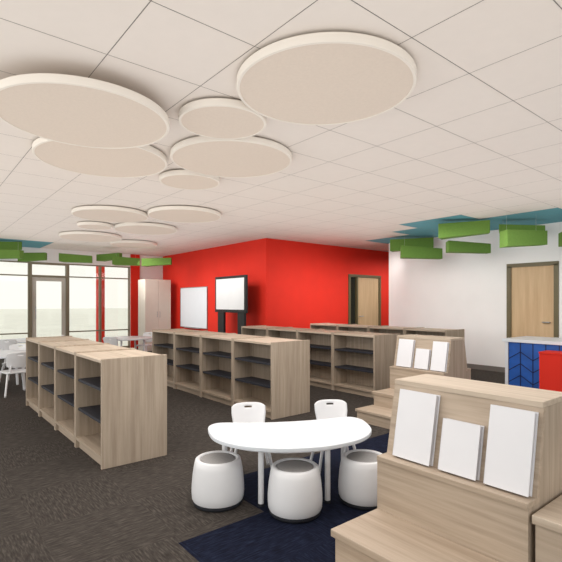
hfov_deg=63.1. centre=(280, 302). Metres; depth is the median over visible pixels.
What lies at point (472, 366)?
baseboard
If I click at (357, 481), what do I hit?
stool
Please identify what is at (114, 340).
chair
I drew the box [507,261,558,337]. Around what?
door
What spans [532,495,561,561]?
step block
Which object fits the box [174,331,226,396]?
bookcase
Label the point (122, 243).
ceiling panel
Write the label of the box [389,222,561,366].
wall
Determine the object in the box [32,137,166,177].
ceiling panel
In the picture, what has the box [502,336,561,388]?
reception desk
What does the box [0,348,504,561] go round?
floor
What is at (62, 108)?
ceiling panel
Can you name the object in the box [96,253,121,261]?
acoustic baffle
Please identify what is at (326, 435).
table
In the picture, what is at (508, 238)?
acoustic baffle
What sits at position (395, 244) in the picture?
acoustic baffle
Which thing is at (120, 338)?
round table
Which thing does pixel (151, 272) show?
wall
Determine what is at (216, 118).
ceiling panel
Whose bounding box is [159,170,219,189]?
ceiling panel
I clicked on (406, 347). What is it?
book
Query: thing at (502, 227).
acoustic baffle
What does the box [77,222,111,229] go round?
ceiling panel
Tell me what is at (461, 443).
book
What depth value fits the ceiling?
3.71 m
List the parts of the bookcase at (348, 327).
panel, panel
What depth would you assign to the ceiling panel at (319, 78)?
2.81 m
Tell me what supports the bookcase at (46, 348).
on the floor
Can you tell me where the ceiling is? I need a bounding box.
[0,0,561,256]
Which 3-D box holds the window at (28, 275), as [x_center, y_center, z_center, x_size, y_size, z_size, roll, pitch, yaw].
[-6.973,0.140,11.562,1.100,2.420,0.080,0,0,-39]
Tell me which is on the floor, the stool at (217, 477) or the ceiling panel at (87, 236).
the stool at (217, 477)
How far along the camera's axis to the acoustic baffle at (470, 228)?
7.81 m
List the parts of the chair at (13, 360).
leg, seat, backrest, leg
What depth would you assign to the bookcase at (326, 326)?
10.18 m
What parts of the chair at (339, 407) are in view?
leg, backrest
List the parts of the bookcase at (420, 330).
panel, panel, panel, panel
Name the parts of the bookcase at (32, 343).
panel, shelf, shelf, panel, panel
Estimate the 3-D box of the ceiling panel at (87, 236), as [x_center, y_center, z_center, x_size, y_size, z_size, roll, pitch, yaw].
[-4.024,-1.406,9.699,1.227,0.068,1.227,0,0,-39]
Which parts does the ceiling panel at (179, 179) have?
panel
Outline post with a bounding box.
[96,266,104,342]
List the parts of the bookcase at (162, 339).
shelf, panel, panel, shelf, panel, panel, panel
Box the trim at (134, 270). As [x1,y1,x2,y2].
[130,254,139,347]
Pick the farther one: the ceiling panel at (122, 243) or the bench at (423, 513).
the ceiling panel at (122, 243)
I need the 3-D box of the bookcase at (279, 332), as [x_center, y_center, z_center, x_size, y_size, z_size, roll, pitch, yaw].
[0.237,0.903,8.251,0.600,0.894,0.824,0,0,-39]
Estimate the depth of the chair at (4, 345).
9.04 m
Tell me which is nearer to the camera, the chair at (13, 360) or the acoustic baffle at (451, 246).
the chair at (13, 360)
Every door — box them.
[30,262,67,336]
[348,274,380,325]
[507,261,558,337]
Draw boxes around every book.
[392,389,440,465]
[396,339,414,367]
[414,348,430,369]
[430,341,448,371]
[438,418,484,480]
[483,404,538,496]
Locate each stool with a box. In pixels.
[191,450,243,511]
[268,458,321,523]
[338,449,381,510]
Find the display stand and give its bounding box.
[215,275,247,333]
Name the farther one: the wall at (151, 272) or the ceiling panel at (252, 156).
the wall at (151, 272)
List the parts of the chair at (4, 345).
backrest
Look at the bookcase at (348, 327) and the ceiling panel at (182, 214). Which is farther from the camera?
the bookcase at (348, 327)
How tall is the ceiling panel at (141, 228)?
0.068 m
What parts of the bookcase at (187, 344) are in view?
panel, shelf, shelf, panel, panel, panel, panel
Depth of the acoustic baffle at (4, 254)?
9.99 m
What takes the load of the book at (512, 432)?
on the bench at (423, 513)
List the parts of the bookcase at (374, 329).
panel, panel, panel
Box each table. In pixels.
[0,350,25,388]
[5,338,25,365]
[108,336,151,350]
[208,417,371,506]
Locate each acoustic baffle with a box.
[0,241,21,249]
[0,249,23,258]
[18,252,46,261]
[59,246,91,262]
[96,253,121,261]
[112,256,139,265]
[141,258,171,266]
[390,237,433,251]
[400,245,442,258]
[438,220,489,239]
[446,240,490,253]
[499,224,544,233]
[500,229,547,247]
[558,232,561,246]
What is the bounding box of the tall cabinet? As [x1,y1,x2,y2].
[138,279,170,350]
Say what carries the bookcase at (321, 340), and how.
on the floor
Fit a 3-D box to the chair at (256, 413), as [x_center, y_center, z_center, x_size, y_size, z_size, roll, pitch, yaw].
[-0.244,1.085,3.629,0.358,0.533,0.348,0,0,-11]
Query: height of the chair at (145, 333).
0.639 m
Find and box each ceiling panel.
[0,73,168,148]
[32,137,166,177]
[59,231,121,241]
[71,206,147,222]
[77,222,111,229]
[110,240,156,247]
[114,222,176,234]
[148,206,220,222]
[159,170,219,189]
[170,136,291,177]
[178,98,265,138]
[237,32,416,124]
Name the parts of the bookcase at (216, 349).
panel, shelf, shelf, panel, panel, panel, panel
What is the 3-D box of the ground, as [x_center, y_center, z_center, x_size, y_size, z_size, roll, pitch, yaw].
[-34.622,1.420,57.904,100.000,0.100,106.560,0,0,-39]
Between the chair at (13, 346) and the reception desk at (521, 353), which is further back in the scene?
the chair at (13, 346)
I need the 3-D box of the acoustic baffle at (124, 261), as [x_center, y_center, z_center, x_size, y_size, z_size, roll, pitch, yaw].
[-3.823,-1.185,11.300,0.648,0.510,0.239,0,0,-21]
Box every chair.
[0,339,25,368]
[0,344,25,383]
[0,352,25,397]
[103,337,117,345]
[136,332,151,351]
[230,402,272,466]
[310,399,355,472]
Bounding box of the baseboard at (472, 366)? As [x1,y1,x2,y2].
[467,363,504,372]
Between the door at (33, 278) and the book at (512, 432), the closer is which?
the book at (512, 432)
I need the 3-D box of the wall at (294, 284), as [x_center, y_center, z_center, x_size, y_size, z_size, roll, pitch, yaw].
[0.250,-0.045,14.020,5.815,2.790,5.250,0,0,-39]
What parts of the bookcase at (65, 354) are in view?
panel, shelf, shelf, panel, panel, panel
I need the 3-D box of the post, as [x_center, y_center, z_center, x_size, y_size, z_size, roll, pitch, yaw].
[-5.474,-0.230,13.880,0.300,3.200,0.300,0,0,-39]
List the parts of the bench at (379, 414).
seat, seat, sloped panel, panel, panel, sloped panel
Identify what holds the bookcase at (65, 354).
on the floor
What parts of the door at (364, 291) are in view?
pane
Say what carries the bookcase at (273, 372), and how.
on the floor
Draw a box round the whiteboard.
[180,286,207,328]
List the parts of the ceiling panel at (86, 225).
panel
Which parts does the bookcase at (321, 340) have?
panel, panel, shelf, shelf, panel, panel, panel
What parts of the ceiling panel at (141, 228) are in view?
panel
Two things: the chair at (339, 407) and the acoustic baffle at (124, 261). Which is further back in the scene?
the acoustic baffle at (124, 261)
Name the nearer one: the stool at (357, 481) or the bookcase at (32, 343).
the stool at (357, 481)
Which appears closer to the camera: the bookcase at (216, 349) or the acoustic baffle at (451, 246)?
the bookcase at (216, 349)
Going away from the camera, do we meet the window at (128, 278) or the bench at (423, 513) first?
the bench at (423, 513)
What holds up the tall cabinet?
on the floor
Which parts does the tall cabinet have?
door, door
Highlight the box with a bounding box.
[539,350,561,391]
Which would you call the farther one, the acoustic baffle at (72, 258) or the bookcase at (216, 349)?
the acoustic baffle at (72, 258)
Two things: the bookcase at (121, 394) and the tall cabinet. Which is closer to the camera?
the bookcase at (121, 394)
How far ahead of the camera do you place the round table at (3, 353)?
7.46 m
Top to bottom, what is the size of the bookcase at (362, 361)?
0.894 m
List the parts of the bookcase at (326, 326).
panel, panel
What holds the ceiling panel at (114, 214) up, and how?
attached to the ceiling
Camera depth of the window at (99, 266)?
12.92 m
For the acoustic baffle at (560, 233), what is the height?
0.535 m
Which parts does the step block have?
panel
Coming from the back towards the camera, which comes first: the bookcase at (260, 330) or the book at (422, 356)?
the bookcase at (260, 330)
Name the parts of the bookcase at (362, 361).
panel, panel, shelf, shelf, panel, panel, panel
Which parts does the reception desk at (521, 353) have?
panel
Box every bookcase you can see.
[26,336,80,415]
[39,339,100,429]
[55,343,126,446]
[75,348,166,469]
[152,328,206,388]
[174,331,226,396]
[201,333,262,406]
[233,336,309,419]
[241,325,276,335]
[267,327,308,339]
[297,329,348,389]
[310,323,345,329]
[333,331,399,397]
[337,324,386,331]
[368,325,417,334]
[404,327,464,340]
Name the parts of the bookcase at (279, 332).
panel, panel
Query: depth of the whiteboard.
12.61 m
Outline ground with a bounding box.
[0,308,127,346]
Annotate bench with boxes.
[331,374,561,561]
[355,334,470,428]
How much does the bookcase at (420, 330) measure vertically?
0.894 m
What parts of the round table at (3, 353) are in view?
leg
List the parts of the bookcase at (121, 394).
panel, shelf, shelf, panel, panel, panel, panel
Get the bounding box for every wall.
[0,247,162,279]
[163,238,388,333]
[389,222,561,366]
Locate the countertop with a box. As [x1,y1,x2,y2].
[502,336,561,344]
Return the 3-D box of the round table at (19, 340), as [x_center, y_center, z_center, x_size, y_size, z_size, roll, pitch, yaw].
[-5.539,1.071,9.815,1.100,0.562,1.100,0,0,-39]
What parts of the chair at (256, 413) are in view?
backrest, leg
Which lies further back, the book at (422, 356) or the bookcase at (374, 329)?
the bookcase at (374, 329)
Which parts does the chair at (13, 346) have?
backrest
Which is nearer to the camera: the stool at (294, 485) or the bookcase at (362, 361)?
the stool at (294, 485)
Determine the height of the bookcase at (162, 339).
0.894 m
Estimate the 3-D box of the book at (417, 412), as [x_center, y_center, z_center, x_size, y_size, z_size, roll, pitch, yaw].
[0.670,0.610,2.276,0.102,0.336,0.210,0,0,-39]
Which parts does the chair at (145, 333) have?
backrest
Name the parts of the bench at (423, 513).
seat, seat, sloped panel, panel, panel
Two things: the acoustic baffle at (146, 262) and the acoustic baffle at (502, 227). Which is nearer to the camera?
the acoustic baffle at (502, 227)
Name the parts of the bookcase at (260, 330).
panel, panel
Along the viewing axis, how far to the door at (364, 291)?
12.27 m
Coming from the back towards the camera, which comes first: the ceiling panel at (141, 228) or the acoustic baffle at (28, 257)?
the acoustic baffle at (28, 257)
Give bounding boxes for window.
[0,260,29,337]
[68,264,100,341]
[101,265,129,347]
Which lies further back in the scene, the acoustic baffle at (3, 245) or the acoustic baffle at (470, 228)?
the acoustic baffle at (3, 245)
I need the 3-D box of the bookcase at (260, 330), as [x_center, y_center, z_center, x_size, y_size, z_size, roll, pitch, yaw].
[-0.290,0.903,8.892,0.600,0.894,0.824,0,0,-39]
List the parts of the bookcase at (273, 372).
panel, panel, shelf, shelf, panel, panel, panel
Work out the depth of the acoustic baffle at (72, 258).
11.31 m
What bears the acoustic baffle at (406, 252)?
hanging from the ceiling
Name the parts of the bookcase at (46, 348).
panel, shelf, shelf, panel, panel, panel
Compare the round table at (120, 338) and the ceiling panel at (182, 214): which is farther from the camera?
the round table at (120, 338)
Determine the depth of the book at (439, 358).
5.21 m
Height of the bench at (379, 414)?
0.945 m
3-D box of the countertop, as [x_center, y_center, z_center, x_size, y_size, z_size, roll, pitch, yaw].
[3.792,0.485,5.490,0.730,0.040,1.930,0,0,-39]

